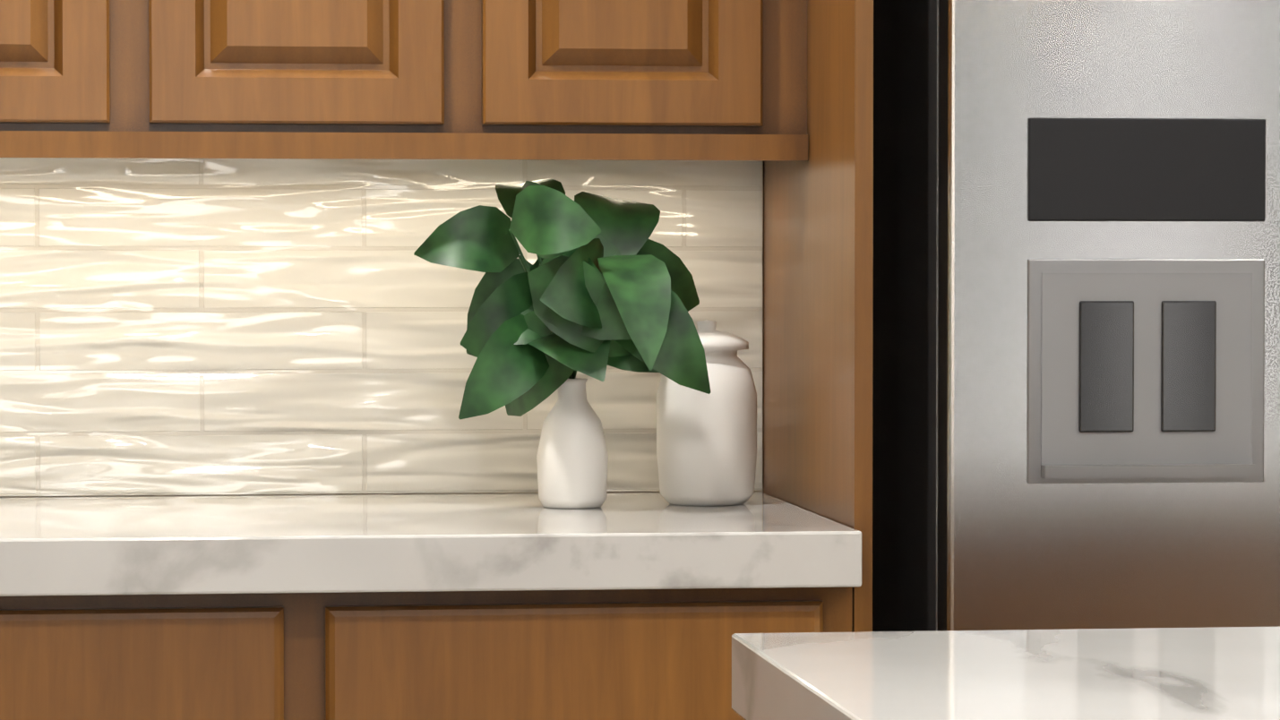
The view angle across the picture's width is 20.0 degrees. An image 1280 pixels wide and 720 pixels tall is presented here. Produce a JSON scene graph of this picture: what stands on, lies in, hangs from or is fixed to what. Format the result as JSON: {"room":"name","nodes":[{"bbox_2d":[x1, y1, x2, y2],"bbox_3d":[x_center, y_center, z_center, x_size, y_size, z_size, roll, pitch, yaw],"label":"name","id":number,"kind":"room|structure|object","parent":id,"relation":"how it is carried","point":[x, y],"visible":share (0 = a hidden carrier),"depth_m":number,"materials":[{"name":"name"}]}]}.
{"room":"kitchen","nodes":[
{"label":"kitchen","id":0,"kind":"room"},
{"bbox_2d":[0,160,763,497],"bbox_3d":[1.144,-0.297,4.746,5.830,2.743,0.130,0,1,-7],"label":"wall","id":1,"kind":"structure","parent":0,"point":[317,493],"depth_m":4.53,"materials":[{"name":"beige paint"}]},
{"bbox_2d":[0,0,146,154],"bbox_3d":[-0.789,-0.816,4.252,0.379,1.106,0.348,0,1,-7],"label":"upper cabinet","id":2,"kind":"object","parent":1,"relation":"attached to","point":[72,71],"depth_m":4.11,"materials":[{"name":"brown wood"}]},
{"bbox_2d":[143,0,476,154],"bbox_3d":[-0.413,-0.817,4.298,0.380,1.106,0.348,0,1,-7],"label":"upper cabinet","id":3,"kind":"object","parent":1,"relation":"attached to","point":[220,76],"depth_m":4.14,"materials":[{"name":"brown wood"}]},
{"bbox_2d":[0,157,762,496],"bbox_3d":[-0.789,-0.049,4.444,1.899,0.432,0.006,0,1,-7],"label":"backsplash","id":4,"kind":"structure","parent":1,"relation":"attached to","point":[222,326],"depth_m":4.48,"materials":[{"name":"white tile"}]},
{"bbox_2d":[462,0,824,157],"bbox_3d":[-0.024,-0.819,4.346,0.403,1.106,0.348,0,1,-7],"label":"upper cabinet","id":5,"kind":"object","parent":1,"relation":"attached to","point":[783,90],"depth_m":4.19,"materials":[{"name":"brown wood"}]},
{"bbox_3d":[1.477,1.181,1.786,6.300,0.060,9.500,0,1,-7],"label":"floor","id":6,"kind":"structure","parent":0,"visible":0},
{"bbox_2d":[0,594,318,719],"bbox_3d":[-0.733,0.663,4.140,0.680,0.854,0.658,0,1,-7],"label":"base cabinet","id":7,"kind":"object","parent":6,"relation":"on","point":[61,658],"depth_m":3.83,"materials":[{"name":"brown wood"}]},
{"bbox_2d":[318,591,852,719],"bbox_3d":[-0.101,0.661,4.218,0.593,0.854,0.658,0,1,-7],"label":"base cabinet","id":8,"kind":"object","parent":6,"relation":"on","point":[641,605],"depth_m":3.88,"materials":[{"name":"brown wood"}]},
{"bbox_2d":[0,490,861,598],"bbox_3d":[-0.409,0.206,4.148,1.218,0.060,0.698,0,1,-7],"label":"countertop","id":9,"kind":"structure","parent":8,"relation":"on","point":[287,545],"depth_m":3.85,"materials":[{"name":"white stone"}]},
{"bbox_2d":[413,178,710,508],"bbox_3d":[-0.091,-0.021,4.237,0.346,0.388,0.309,0,1,-7],"label":"leafy plant","id":10,"kind":"object","parent":9,"relation":"on","point":[597,287],"visible":1,"depth_m":4.20,"materials":[{"name":"green plant"}]},
{"bbox_2d":[656,319,756,506],"bbox_3d":[0.080,0.061,4.317,0.120,0.218,0.120,0,1,-7],"label":"jar","id":11,"kind":"object","parent":9,"relation":"on","point":[706,449],"visible":0.75,"depth_m":4.27,"materials":[{"name":"white ceramic"}]},
{"bbox_2d":[731,695,760,719],"bbox_3d":[0.850,0.741,1.128,1.204,0.854,3.490,0,1,-7],"label":"kitchen island","id":12,"kind":"object","parent":6,"relation":"on","point":[744,712],"depth_m":2.74,"materials":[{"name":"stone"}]},
{"bbox_2d":[731,627,1279,719],"bbox_3d":[1.067,0.284,1.133,1.570,0.060,3.550,0,1,-7],"label":"island countertop","id":13,"kind":"structure","parent":12,"relation":"on","point":[1222,673],"depth_m":2.54,"materials":[{"name":"white stone"}]},
{"bbox_2d":[872,0,1279,631],"bbox_3d":[0.742,0.205,4.217,0.910,1.766,0.748,0,1,-7],"label":"refrigerator","id":14,"kind":"object","parent":6,"relation":"on","point":[1077,326],"visible":0.88,"depth_m":3.87,"materials":[{"name":"silver metal"}]}
]}

